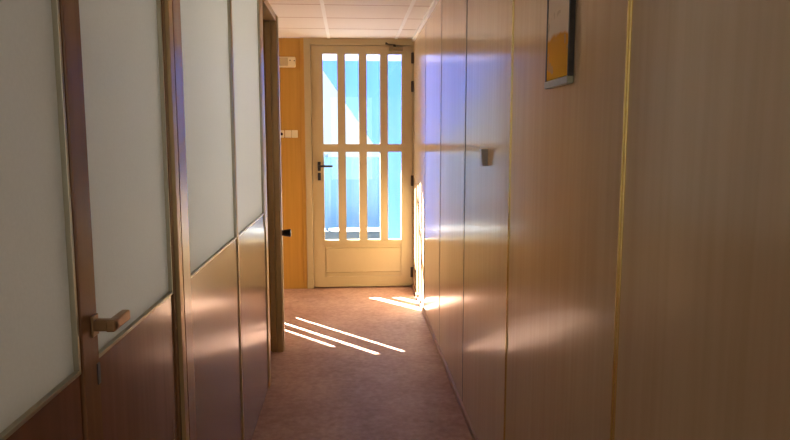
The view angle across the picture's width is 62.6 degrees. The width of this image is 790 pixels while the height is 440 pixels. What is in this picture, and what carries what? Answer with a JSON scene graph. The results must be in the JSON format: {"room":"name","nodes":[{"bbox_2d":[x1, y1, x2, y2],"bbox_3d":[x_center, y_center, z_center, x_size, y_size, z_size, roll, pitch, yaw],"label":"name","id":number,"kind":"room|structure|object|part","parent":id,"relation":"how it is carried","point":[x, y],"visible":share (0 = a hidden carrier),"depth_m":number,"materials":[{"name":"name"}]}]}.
{"room":"office corridor","nodes":[
{"label":"office corridor","id":0,"kind":"room"},
{"bbox_2d":[6,0,270,439],"bbox_3d":[-0.533,0.106,0.947,0.078,2.168,4.925,0,7,-4],"label":"wall","id":1,"kind":"structure","parent":0,"point":[230,294],"depth_m":2.36,"materials":[{"name":"brown wood"}]},
{"bbox_2d":[0,0,80,439],"bbox_3d":[-0.452,-0.256,0.056,0.031,1.234,1.836,0,7,-4],"label":"window","id":2,"kind":"structure","parent":1,"relation":"in","point":[40,357],"depth_m":0.90,"materials":[{"name":"white glass"}]},
{"bbox_3d":[-0.461,0.815,0.185,0.044,0.922,1.836,0,7,-4],"label":"panel","id":3,"kind":"part","parent":1,"relation":"part of","materials":[{"name":"brown wood"}]},
{"bbox_2d":[59,0,181,439],"bbox_3d":[-0.528,0.057,1.309,0.090,2.156,0.567,0,7,-4],"label":"door","id":4,"kind":"structure","parent":1,"relation":"in","point":[114,57],"depth_m":1.25,"materials":[{"name":"brown laminate"}]},
{"bbox_3d":[-0.504,0.261,1.107,0.002,0.037,0.012,0,7,-4],"label":"keyhole plate","id":5,"kind":"part","parent":4,"relation":"part of","materials":[{"name":"black plastic"}]},
{"bbox_3d":[-0.487,0.173,1.116,0.038,0.036,0.082,0,7,-4],"label":"lever handle","id":6,"kind":"part","parent":4,"relation":"part of","materials":[{"name":"metal"}]},
{"bbox_3d":[-0.544,-0.406,1.279,0.022,1.230,0.492,0,7,-4],"label":"white panel","id":7,"kind":"part","parent":4,"relation":"part of","materials":[{"name":"white glass"}]},
{"bbox_3d":[-0.548,0.667,1.402,0.044,0.922,0.467,0,7,-4],"label":"panel","id":8,"kind":"part","parent":4,"relation":"part of","materials":[{"name":"brown wood"}]},
{"bbox_2d":[164,0,196,439],"bbox_3d":[-0.568,0.019,1.661,0.060,2.167,0.139,0,7,-4],"label":"trim","id":9,"kind":"structure","parent":1,"relation":"attached to","point":[172,7],"depth_m":1.64,"materials":[{"name":"brown wood"}]},
{"bbox_2d":[180,0,236,277],"bbox_3d":[-0.594,-0.497,2.045,0.031,1.234,0.741,0,7,-4],"label":"window","id":10,"kind":"structure","parent":1,"relation":"in","point":[205,24],"depth_m":2.04,"materials":[{"name":"white glass"}]},
{"bbox_3d":[-0.604,0.573,2.176,0.044,0.922,0.742,0,7,-4],"label":"panel","id":11,"kind":"part","parent":1,"relation":"part of","materials":[{"name":"brown wood"}]},
{"bbox_2d":[232,0,263,235],"bbox_3d":[-0.650,-0.593,2.832,0.031,1.234,0.776,0,7,-4],"label":"window","id":12,"kind":"structure","parent":1,"relation":"in","point":[245,13],"depth_m":2.85,"materials":[{"name":"white glass"}]},
{"bbox_3d":[-0.661,0.475,2.980,0.044,0.922,0.809,0,7,-4],"label":"panel","id":13,"kind":"part","parent":1,"relation":"part of","materials":[{"name":"brown wood"}]},
{"bbox_3d":[-0.691,-0.184,3.332,0.053,2.167,0.110,0,7,-4],"label":"post","id":14,"kind":"part","parent":1,"relation":"part of","materials":[{"name":"brown wood"}]},
{"bbox_2d":[262,0,290,351],"bbox_3d":[-0.685,-0.164,3.698,0.128,2.039,0.600,0,7,-4],"label":"door","id":15,"kind":"structure","parent":1,"relation":"in","point":[271,30],"depth_m":3.92,"materials":[{"name":"brown wood"}]},
{"bbox_2d":[263,20,271,350],"bbox_3d":[-1.924,-0.252,3.879,2.312,2.173,0.045,0,7,-4],"label":"door frame","id":16,"kind":"structure","parent":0,"point":[263,20],"depth_m":3.94,"materials":[{"name":"brown wood"}]},
{"bbox_2d":[279,38,307,288],"bbox_3d":[-1.511,-0.482,5.622,3.385,2.208,0.056,0,7,-4],"label":"wall","id":17,"kind":"structure","parent":0,"point":[292,105],"depth_m":5.65,"materials":[{"name":"brown wood"}]},
{"bbox_2d":[279,57,295,67],"bbox_3d":[-0.929,-1.339,5.512,0.170,0.087,0.050,0,7,-4],"label":"emergency light","id":18,"kind":"object","parent":17,"relation":"attached to","point":[288,62],"visible":0.72,"depth_m":5.49,"materials":[{"name":"beige plastic"}]},
{"bbox_2d":[281,130,297,137],"bbox_3d":[-0.919,-0.741,5.602,0.161,0.064,0.018,0,7,-4],"label":"switch plate","id":19,"kind":"object","parent":17,"relation":"attached to","point":[288,133],"visible":0.91,"depth_m":5.59,"materials":[{"name":"beige plastic"}]},
{"bbox_2d":[303,38,413,288],"bbox_3d":[-0.301,-0.471,5.676,0.954,2.173,0.144,0,7,-4],"label":"door","id":20,"kind":"structure","parent":17,"relation":"in","point":[341,262],"depth_m":5.70,"materials":[{"name":"beige paint"}]},
{"bbox_3d":[-0.606,-0.465,5.640,0.132,0.080,0.060,0,7,-4],"label":"lever handle","id":21,"kind":"part","parent":20,"relation":"part of","materials":[{"name":"black plastic"}]},
{"bbox_3d":[-0.282,0.386,5.799,0.874,0.414,0.020,0,7,-4],"label":"kick panel","id":22,"kind":"part","parent":20,"relation":"part of","materials":[{"name":"beige paint"}]},
{"bbox_2d":[268,0,438,40],"bbox_3d":[-1.272,-1.142,1.906,3.550,0.110,7.430,0,7,-4],"label":"ceiling","id":23,"kind":"structure","parent":0,"point":[368,19],"depth_m":4.64,"materials":[{"name":"tile"}]},
{"bbox_3d":[0.025,-1.728,5.836,2.900,0.030,0.450,0,7,-4],"label":"trim","id":24,"kind":"structure","parent":23,"relation":"attached to","visible":0},
{"bbox_2d":[323,54,400,238],"bbox_3d":[0.239,-0.525,6.215,2.300,2.450,0.040,0,7,-4],"label":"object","id":25,"kind":"object","parent":24,"relation":"hanging from","point":[329,60],"visible":0.05,"depth_m":6.11,"materials":[{"name":"blue plastic"}]},
{"bbox_2d":[252,286,472,439],"bbox_3d":[-1.260,1.113,2.151,3.470,0.120,7.370,0,7,-4],"label":"floor","id":26,"kind":"structure","parent":0,"point":[355,363],"depth_m":3.67,"materials":[{"name":"brown carpet"}]},
{"bbox_2d":[413,0,789,439],"bbox_3d":[0.425,-0.057,2.149,0.081,2.243,7.410,0,7,-4],"label":"wall","id":27,"kind":"structure","parent":0,"point":[617,265],"depth_m":1.33,"materials":[{"name":"beige wood"}]},
{"bbox_3d":[0.213,-0.437,5.264,0.040,2.181,0.911,0,7,-4],"label":"panel","id":28,"kind":"part","parent":27,"relation":"part of","materials":[{"name":"beige wood"}]},
{"bbox_3d":[0.269,-0.329,4.377,0.040,2.181,0.861,0,7,-4],"label":"panel","id":29,"kind":"part","parent":27,"relation":"part of","materials":[{"name":"beige wood"}]},
{"bbox_2d":[412,284,477,439],"bbox_3d":[0.384,1.021,2.270,0.012,0.032,7.195,0,7,-4],"label":"baseboard","id":30,"kind":"structure","parent":27,"relation":"attached to","point":[467,420],"depth_m":3.58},
{"bbox_3d":[0.323,-0.224,3.513,0.040,2.181,0.866,0,7,-4],"label":"panel","id":31,"kind":"part","parent":27,"relation":"part of","materials":[{"name":"beige wood"}]},
{"bbox_2d":[479,149,487,165],"bbox_3d":[0.349,-0.247,2.560,0.027,0.066,0.034,0,7,-4],"label":"wall holder","id":32,"kind":"object","parent":27,"relation":"attached to","point":[483,152],"visible":1,"depth_m":2.55,"materials":[{"name":"grey plastic"}]},
{"bbox_3d":[0.379,-0.117,2.635,0.040,2.181,0.887,0,7,-4],"label":"panel","id":33,"kind":"part","parent":27,"relation":"part of","materials":[{"name":"beige wood"}]},
{"bbox_2d":[544,0,575,88],"bbox_3d":[0.411,-0.540,1.614,0.016,0.409,0.188,0,7,-4],"label":"wall picture","id":34,"kind":"object","parent":27,"relation":"attached to","point":[561,14],"visible":1,"depth_m":1.60},
{"bbox_2d":[547,0,568,80],"bbox_3d":[0.408,-0.544,1.612,0.005,0.377,0.170,0,7,-4],"label":"print","id":35,"kind":"object","parent":34,"relation":"on","point":[557,10],"depth_m":1.62},
{"bbox_3d":[0.435,-0.008,1.735,0.040,2.181,0.912,0,7,-4],"label":"panel","id":36,"kind":"part","parent":27,"relation":"part of","materials":[{"name":"beige wood"}]},
{"bbox_3d":[0.492,0.103,0.824,0.040,2.181,0.909,0,7,-4],"label":"panel","id":37,"kind":"part","parent":27,"relation":"part of","materials":[{"name":"beige wood"}]},
{"label":"outside","id":38,"kind":"structure","parent":0,"visible":0},
{"bbox_2d":[325,228,379,239],"bbox_3d":[-2.329,-2.490,32.741,60.000,0.050,54.230,0,7,-4],"label":"ground","id":39,"kind":"structure","parent":38,"point":[333,233],"depth_m":10.29,"materials":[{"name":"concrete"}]},
{"bbox_2d":[324,154,379,230],"bbox_3d":[-0.746,-0.445,10.534,10.000,1.250,0.106,0,7,-4],"label":"fence","id":40,"kind":"object","parent":39,"relation":"on","point":[331,199],"visible":0.06,"depth_m":10.50,"materials":[{"name":"metal"}]}
]}

